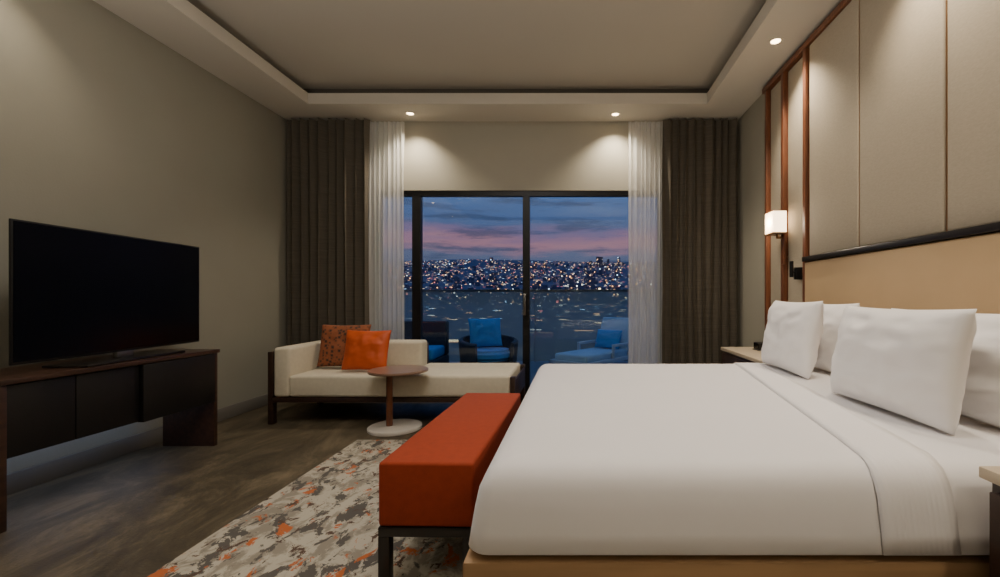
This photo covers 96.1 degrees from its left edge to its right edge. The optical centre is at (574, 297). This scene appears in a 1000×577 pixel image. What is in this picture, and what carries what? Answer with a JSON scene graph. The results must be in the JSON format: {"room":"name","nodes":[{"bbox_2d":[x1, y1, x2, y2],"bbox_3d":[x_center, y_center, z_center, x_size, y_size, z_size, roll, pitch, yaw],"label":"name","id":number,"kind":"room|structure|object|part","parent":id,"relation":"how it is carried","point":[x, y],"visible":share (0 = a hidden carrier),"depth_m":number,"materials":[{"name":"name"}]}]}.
{"room":"hotel room","nodes":[
{"label":"hotel room","id":0,"kind":"room"},
{"bbox_2d":[0,0,286,473],"bbox_3d":[-3.380,-0.650,1.278,0.120,3.600,7.997,0,0,0],"label":"wall","id":1,"kind":"structure","parent":0,"point":[105,127],"depth_m":3.43,"materials":[{"name":"grey paint"}]},
{"bbox_2d":[7,394,267,494],"bbox_3d":[-3.311,1.090,1.278,0.018,0.120,7.757,0,0,0],"label":"baseboard","id":2,"kind":"structure","parent":1,"relation":"attached to","point":[17,481],"depth_m":3.06,"materials":[{"name":"paint"}]},
{"bbox_2d":[0,403,453,576],"bbox_3d":[-0.720,1.200,1.288,5.400,0.100,7.977,0,0,0],"label":"floor","id":3,"kind":"structure","parent":0,"point":[132,514],"depth_m":2.65,"materials":[{"name":"wood"}]},
{"bbox_2d":[0,349,219,533],"bbox_3d":[-3.029,0.775,2.817,0.482,0.750,1.345,0,0,0],"label":"tv console","id":4,"kind":"object","parent":3,"relation":"on","point":[41,408],"visible":0.88,"depth_m":2.66,"materials":[{"name":"brown wood"}]},
{"bbox_3d":[-3.000,0.789,2.172,0.400,0.722,0.035,0,0,0],"label":"panel","id":5,"kind":"part","parent":4,"relation":"part of","materials":[{"name":"brown wood"}]},
{"bbox_3d":[-2.821,0.617,2.348,0.018,0.363,0.305,0,0,0],"label":"drawer","id":6,"kind":"part","parent":4,"relation":"part of","materials":[{"name":"wood"}]},
{"bbox_2d":[9,218,198,367],"bbox_3d":[-2.945,-0.003,2.891,0.240,0.804,1.281,0,0,-5],"label":"television","id":7,"kind":"object","parent":4,"relation":"on","point":[74,292],"visible":1,"depth_m":2.68,"materials":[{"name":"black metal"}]},
{"bbox_3d":[-2.821,0.617,2.685,0.018,0.363,0.360,0,0,0],"label":"drawer","id":8,"kind":"part","parent":4,"relation":"part of","materials":[{"name":"wood"}]},
{"bbox_3d":[-2.810,0.619,3.158,0.040,0.373,0.572,0,0,0],"label":"drawer","id":9,"kind":"part","parent":4,"relation":"part of","materials":[{"name":"wood"}]},
{"bbox_3d":[-3.000,0.789,3.462,0.400,0.722,0.035,0,0,0],"label":"panel","id":10,"kind":"part","parent":4,"relation":"part of","materials":[{"name":"brown wood"}]},
{"bbox_2d":[147,440,461,576],"bbox_3d":[-0.375,1.144,1.885,2.750,0.012,3.370,0,0,0],"label":"area rug","id":11,"kind":"object","parent":3,"relation":"on","point":[325,522],"visible":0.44,"depth_m":2.09,"materials":[{"name":"multicoloured carpet"}]},
{"bbox_2d":[378,393,520,576],"bbox_3d":[-0.575,0.894,2.400,0.380,0.488,1.300,0,0,1],"label":"bench","id":12,"kind":"object","parent":11,"relation":"on","point":[429,485],"visible":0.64,"depth_m":1.75,"materials":[{"name":"orange fabric"}]},
{"bbox_3d":[-0.757,1.041,1.776,0.045,0.194,0.045,0,0,1],"label":"leg","id":13,"kind":"part","parent":12,"relation":"part of","materials":[{"name":"paint"}]},
{"bbox_3d":[-0.575,0.926,2.400,0.380,0.038,1.300,0,0,1],"label":"frame","id":14,"kind":"part","parent":12,"relation":"part of","materials":[{"name":"paint"}]},
{"bbox_3d":[-0.422,1.041,1.769,0.045,0.194,0.045,0,0,1],"label":"leg","id":15,"kind":"part","parent":12,"relation":"part of","materials":[{"name":"paint"}]},
{"bbox_2d":[463,363,999,576],"bbox_3d":[0.740,0.789,2.155,2.070,0.698,2.014,0,0,0],"label":"bed","id":16,"kind":"object","parent":11,"relation":"on","point":[735,469],"visible":0.92,"depth_m":1.19,"materials":[{"name":"white fabric"}]},
{"bbox_2d":[469,364,882,554],"bbox_3d":[0.740,0.560,2.155,2.060,0.227,2.000,0,0,0],"label":"duvet","id":17,"kind":"object","parent":16,"relation":"on","point":[593,459],"depth_m":1.22,"materials":[{"name":"white fabric"}]},
{"bbox_2d":[761,300,823,378],"bbox_3d":[1.307,0.227,2.700,0.227,0.423,0.620,0,0,2],"label":"pillow","id":18,"kind":"object","parent":16,"relation":"on","point":[793,333],"visible":1,"depth_m":2.50,"materials":[{"name":"white fabric"}]},
{"bbox_2d":[814,303,859,371],"bbox_3d":[1.534,0.233,2.770,0.224,0.409,0.605,0,0,4],"label":"pillow","id":19,"kind":"object","parent":16,"relation":"on","point":[832,314],"visible":0.2,"depth_m":2.58,"materials":[{"name":"white fabric"}]},
{"bbox_2d":[830,305,976,435],"bbox_3d":[1.235,0.236,1.740,0.230,0.404,0.662,0,0,1],"label":"pillow","id":20,"kind":"object","parent":16,"relation":"on","point":[912,364],"visible":1,"depth_m":1.55,"materials":[{"name":"white fabric"}]},
{"bbox_2d":[891,308,999,427],"bbox_3d":[1.468,0.243,1.720,0.226,0.390,0.802,0,0,-1],"label":"pillow","id":21,"kind":"object","parent":16,"relation":"on","point":[981,400],"visible":0.17,"depth_m":1.51,"materials":[{"name":"white fabric"}]},
{"bbox_2d":[268,340,524,424],"bbox_3d":[-1.667,0.800,4.442,2.245,0.700,0.835,0,0,0],"label":"daybed","id":22,"kind":"object","parent":3,"relation":"on","point":[294,376],"visible":0.84,"depth_m":4.03,"materials":[{"name":"beige fabric"}]},
{"bbox_2d":[274,340,320,396],"bbox_3d":[-2.669,0.676,4.434,0.148,0.453,0.808,0,0,0],"label":"cushion","id":23,"kind":"object","parent":22,"relation":"on","point":[290,360],"depth_m":4.05,"materials":[{"name":"beige fabric"}]},
{"bbox_2d":[317,324,370,366],"bbox_3d":[-2.325,0.478,4.472,0.503,0.420,0.185,0,0,-2],"label":"patterned throw pillow","id":24,"kind":"object","parent":22,"relation":"on","point":[333,338],"visible":0.52,"depth_m":4.42,"materials":[{"name":"fabric"}]},
{"bbox_2d":[341,330,391,369],"bbox_3d":[-2.010,0.500,4.281,0.454,0.377,0.184,0,0,7],"label":"throw pillow","id":25,"kind":"object","parent":22,"relation":"on","point":[364,350],"visible":0.96,"depth_m":4.22,"materials":[{"name":"fabric"}]},
{"bbox_2d":[290,366,517,396],"bbox_3d":[-1.596,0.804,4.322,2.008,0.198,0.595,0,0,0],"label":"seat cushion","id":26,"kind":"object","parent":22,"relation":"on","point":[314,381],"depth_m":4.03,"materials":[{"name":"beige fabric"}]},
{"bbox_2d":[387,340,426,365],"bbox_3d":[-2.098,0.676,4.729,0.995,0.453,0.218,0,0,0],"label":"cushion","id":27,"kind":"object","parent":22,"relation":"on","point":[400,352],"depth_m":4.62,"materials":[{"name":"beige fabric"}]},
{"bbox_2d":[367,365,428,436],"bbox_3d":[-1.552,0.887,3.900,0.505,0.525,0.500,0,0,0],"label":"side table","id":28,"kind":"object","parent":3,"relation":"on","point":[390,427],"visible":1,"depth_m":3.87,"materials":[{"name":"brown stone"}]},
{"bbox_3d":[-1.630,0.884,3.900,0.054,0.472,0.054,0,0,0],"label":"stem","id":29,"kind":"part","parent":28,"relation":"part of","materials":[{"name":"brown wood"}]},
{"bbox_2d":[721,347,762,363],"bbox_3d":[1.569,0.805,3.715,0.413,0.690,0.930,0,0,0],"label":"nightstand","id":30,"kind":"object","parent":3,"relation":"on","point":[730,355],"visible":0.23,"depth_m":3.82,"materials":[{"name":"brown wood"}]},
{"bbox_3d":[1.382,0.635,3.715,0.016,0.240,0.880,0,0,0],"label":"drawer","id":31,"kind":"part","parent":30,"relation":"part of","materials":[{"name":"brown wood"}]},
{"bbox_2d":[753,342,762,350],"bbox_3d":[1.640,0.425,3.920,0.100,0.070,0.140,0,0,0],"label":"alarm clock","id":32,"kind":"object","parent":30,"relation":"on","point":[757,345],"visible":0.58,"depth_m":3.88,"materials":[{"name":"plastic"}]},
{"bbox_2d":[979,466,999,576],"bbox_3d":[1.399,0.789,0.743,0.753,0.722,0.785,0,0,0],"label":"nightstand","id":33,"kind":"object","parent":3,"relation":"on","point":[991,474],"visible":1,"depth_m":1.10,"materials":[{"name":"brown wood"}]},
{"bbox_3d":[1.042,0.611,0.743,0.016,0.256,0.735,0,0,0],"label":"drawer","id":34,"kind":"part","parent":33,"relation":"part of","materials":[{"name":"brown wood"}]},
{"bbox_2d":[93,0,841,121],"bbox_3d":[-0.720,-2.220,1.278,5.200,0.340,7.757,0,0,0],"label":"ceiling","id":35,"kind":"structure","parent":0,"point":[372,60],"depth_m":3.99,"materials":[{"name":"paint"}]},
{"bbox_2d":[287,118,369,345],"bbox_3d":[-2.792,-0.440,5.012,0.936,3.160,0.097,0,0,0],"label":"curtain","id":36,"kind":"object","parent":35,"relation":"hanging from","point":[328,160],"visible":0.79,"depth_m":5.02,"materials":[{"name":"fabric"}]},
{"bbox_2d":[368,121,404,339],"bbox_3d":[-2.169,-0.440,5.085,0.424,3.160,0.048,0,0,0],"label":"sheer curtain","id":37,"kind":"object","parent":35,"relation":"hanging from","point":[386,142],"visible":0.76,"depth_m":5.09,"materials":[{"name":"white fabric"}]},
{"bbox_2d":[405,111,414,115],"bbox_3d":[-1.830,-2.047,4.930,0.112,0.006,0.112,0,0,0],"label":"recessed light","id":38,"kind":"object","parent":35,"relation":"in","point":[409,113],"visible":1,"depth_m":4.93,"materials":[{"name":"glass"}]},
{"bbox_2d":[610,112,619,116],"bbox_3d":[0.450,-2.047,4.950,0.112,0.006,0.112,0,0,0],"label":"recessed light","id":39,"kind":"object","parent":35,"relation":"in","point":[614,114],"visible":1,"depth_m":4.95,"materials":[{"name":"paint"}]},
{"bbox_2d":[628,121,662,363],"bbox_3d":[0.845,-0.440,5.086,0.471,3.160,0.051,0,0,0],"label":"sheer curtain","id":40,"kind":"object","parent":35,"relation":"hanging from","point":[645,139],"visible":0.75,"depth_m":5.09,"materials":[{"name":"white fabric"}]},
{"bbox_2d":[662,118,737,363],"bbox_3d":[1.413,-0.440,5.012,0.870,3.160,0.094,0,0,0],"label":"curtain","id":41,"kind":"object","parent":35,"relation":"hanging from","point":[700,157],"visible":0.84,"depth_m":5.03,"materials":[{"name":"fabric"}]},
{"bbox_2d":[768,37,782,44],"bbox_3d":[1.600,-2.047,3.540,0.112,0.006,0.112,0,0,0],"label":"recessed light","id":42,"kind":"object","parent":35,"relation":"in","point":[776,40],"visible":1,"depth_m":3.54,"materials":[{"name":"paint"}]},
{"bbox_2d":[404,122,627,190],"bbox_3d":[-0.720,-0.650,5.217,5.200,3.600,0.120,0,0,0],"label":"wall","id":43,"kind":"structure","parent":0,"point":[438,156],"depth_m":5.16,"materials":[{"name":"beige paint"}]},
{"bbox_2d":[404,191,627,394],"bbox_3d":[-0.645,-0.050,5.212,3.350,2.400,0.070,0,0,0],"label":"frame","id":44,"kind":"object","parent":43,"relation":"attached to","point":[417,196],"visible":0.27,"depth_m":5.18,"materials":[{"name":"black metal"}]},
{"bbox_2d":[523,294,525,314],"bbox_3d":[-0.585,0.075,5.147,0.030,0.250,0.020,0,0,0],"label":"handle","id":45,"kind":"object","parent":44,"relation":"attached to","point":[524,295],"visible":1,"depth_m":5.14,"materials":[{"name":"metal"}]},
{"bbox_2d":[449,361,627,384],"bbox_3d":[-0.500,1.240,6.788,9.000,0.120,3.023,0,0,0],"label":"floor","id":46,"kind":"structure","parent":0,"point":[534,366],"depth_m":8.00,"materials":[{"name":"tile"}]},
{"bbox_2d":[404,321,448,362],"bbox_3d":[-2.450,0.765,6.525,1.000,0.830,0.750,0,0,0],"label":"armchair","id":47,"kind":"object","parent":46,"relation":"on","point":[436,333],"visible":0.41,"depth_m":6.76,"materials":[{"name":"wicker"}]},
{"bbox_2d":[429,345,444,359],"bbox_3d":[-2.450,0.790,6.450,0.960,0.160,0.580,0,0,0],"label":"seat cushion","id":48,"kind":"object","parent":47,"relation":"on","point":[436,352],"depth_m":6.40,"materials":[{"name":"blue fabric"}]},
{"bbox_2d":[458,318,517,362],"bbox_3d":[-1.335,0.750,6.832,0.903,0.861,0.790,0,0,-26],"label":"armchair","id":49,"kind":"object","parent":46,"relation":"on","point":[485,343],"visible":0.9,"depth_m":6.83,"materials":[{"name":"fabric"}]},
{"bbox_2d":[468,318,502,346],"bbox_3d":[-1.408,0.540,6.981,0.520,0.460,0.181,0,-16,-26],"label":"cushion","id":50,"kind":"object","parent":49,"relation":"on","point":[483,332],"depth_m":6.92,"materials":[{"name":"blue fabric"}]},
{"bbox_2d":[477,347,509,361],"bbox_3d":[-1.316,0.860,6.791,0.700,0.160,0.700,0,0,-26],"label":"seat cushion","id":51,"kind":"object","parent":49,"relation":"on","point":[484,354],"depth_m":6.54,"materials":[{"name":"blue fabric"}]},
{"bbox_2d":[404,289,628,361],"bbox_3d":[-0.730,0.510,8.220,8.460,1.340,0.060,0,0,0],"label":"balcony balustrade","id":52,"kind":"object","parent":46,"relation":"on","point":[560,319],"visible":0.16,"depth_m":8.20,"materials":[{"name":"glass"}]},
{"bbox_3d":[-3.902,0.525,8.207,2.095,1.290,0.015,0,0,0],"label":"glass panel","id":53,"kind":"part","parent":52,"relation":"part of","materials":[{"name":"grey"}]},
{"bbox_3d":[-1.802,0.525,8.207,2.095,1.290,0.015,0,0,0],"label":"glass panel","id":54,"kind":"part","parent":52,"relation":"part of","materials":[{"name":"grey"}]},
{"bbox_3d":[-0.730,-0.140,8.220,8.460,0.040,0.060,0,0,0],"label":"handrail","id":55,"kind":"part","parent":52,"relation":"part of","materials":[{"name":"metal"}]},
{"bbox_3d":[0.297,0.525,8.207,2.095,1.290,0.015,0,0,0],"label":"glass panel","id":56,"kind":"part","parent":52,"relation":"part of","materials":[{"name":"grey"}]},
{"bbox_2d":[549,317,628,363],"bbox_3d":[0.330,0.747,6.712,0.680,0.866,1.402,0,0,38],"label":"sun lounger","id":57,"kind":"object","parent":46,"relation":"on","point":[612,340],"visible":0.91,"depth_m":6.80,"materials":[{"name":"blue fabric"}]},
{"bbox_3d":[0.268,0.930,6.632,0.680,0.500,1.200,0,0,38],"label":"frame","id":58,"kind":"part","parent":57,"relation":"part of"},
{"bbox_2d":[595,329,621,348],"bbox_3d":[0.521,0.640,6.955,0.460,0.300,0.158,0,-20,38],"label":"cushion","id":59,"kind":"object","parent":57,"relation":"on","point":[605,339],"depth_m":6.90,"materials":[{"name":"blue fabric"}]},
{"bbox_2d":[737,94,764,346],"bbox_3d":[1.940,-0.650,1.278,0.120,3.600,7.997,0,0,0],"label":"wall","id":60,"kind":"structure","parent":0,"point":[751,125],"depth_m":4.73,"materials":[{"name":"beige paint"}]},
{"bbox_2d":[762,0,999,328],"bbox_3d":[1.845,-0.435,2.244,0.069,3.170,4.112,0,0,0],"label":"wall panel","id":61,"kind":"object","parent":60,"relation":"attached to","point":[883,125],"visible":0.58,"depth_m":2.63,"materials":[{"name":"beige fabric"}]},
{"bbox_3d":[1.845,-0.410,4.220,0.069,3.120,0.040,0,0,0],"label":"post","id":62,"kind":"part","parent":61,"relation":"part of","materials":[{"name":"brown wood"}]},
{"bbox_2d":[764,210,786,264],"bbox_3d":[1.741,-0.518,3.848,0.128,0.456,0.171,0,0,0],"label":"wall sconce","id":63,"kind":"object","parent":61,"relation":"attached to","point":[775,220],"visible":1,"depth_m":3.79,"materials":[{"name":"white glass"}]},
{"bbox_3d":[1.738,-0.650,3.848,0.117,0.180,0.165,0,0,0],"label":"lamp shade","id":64,"kind":"part","parent":63,"relation":"part of","materials":[{"name":"white fabric"}]},
{"bbox_3d":[1.861,-0.455,4.055,0.033,3.010,0.270,0,0,0],"label":"fabric panel","id":65,"kind":"part","parent":61,"relation":"part of","materials":[{"name":"beige fabric"}]},
{"bbox_3d":[1.845,-0.410,3.885,0.069,3.120,0.050,0,0,0],"label":"post","id":66,"kind":"part","parent":61,"relation":"part of","materials":[{"name":"brown wood"}]},
{"bbox_2d":[789,261,801,279],"bbox_3d":[1.798,-0.225,3.618,0.096,0.150,0.035,0,0,0],"label":"light","id":67,"kind":"object","parent":61,"relation":"attached to","point":[796,272],"visible":1,"depth_m":3.60,"materials":[{"name":"black metal"}]},
{"bbox_3d":[1.823,-0.200,3.618,0.046,0.100,0.035,0,0,0],"label":"wall plate","id":68,"kind":"part","parent":67,"relation":"part of","materials":[{"name":"black metal"}]},
{"bbox_3d":[1.861,-0.455,3.697,0.033,3.010,0.305,0,0,0],"label":"fabric panel","id":69,"kind":"part","parent":61,"relation":"part of","materials":[{"name":"beige fabric"}]},
{"bbox_3d":[1.845,-0.410,3.513,0.069,3.120,0.045,0,0,0],"label":"post","id":70,"kind":"part","parent":61,"relation":"part of","materials":[{"name":"brown wood"}]},
{"bbox_3d":[1.845,-1.995,2.250,0.069,0.050,4.100,0,0,0],"label":"panel rail","id":71,"kind":"part","parent":61,"relation":"part of","materials":[{"name":"brown wood"}]},
{"bbox_3d":[1.851,-1.147,3.165,0.053,1.645,0.594,0,0,0],"label":"fabric panel","id":72,"kind":"part","parent":61,"relation":"part of","materials":[{"name":"beige fabric"}]},
{"bbox_2d":[802,222,999,313],"bbox_3d":[1.821,0.266,1.855,0.113,1.168,3.210,0,0,0],"label":"headboard","id":73,"kind":"object","parent":61,"relation":"attached to","point":[958,268],"depth_m":2.30,"materials":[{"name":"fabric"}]},
{"bbox_3d":[1.851,-1.147,2.525,0.053,1.645,0.654,0,0,0],"label":"fabric panel","id":74,"kind":"part","parent":61,"relation":"part of","materials":[{"name":"beige fabric"}]},
{"bbox_3d":[1.851,-1.147,1.855,0.053,1.645,0.654,0,0,0],"label":"fabric panel","id":75,"kind":"part","parent":61,"relation":"part of","materials":[{"name":"beige fabric"}]},
{"label":"outside","id":76,"kind":"structure","parent":0,"visible":0},
{"bbox_2d":[404,257,628,288],"bbox_3d":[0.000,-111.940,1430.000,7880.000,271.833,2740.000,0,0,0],"label":"city skyline","id":77,"kind":"object","parent":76,"point":[459,273],"visible":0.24,"depth_m":2066.28,"materials":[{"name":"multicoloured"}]}
]}

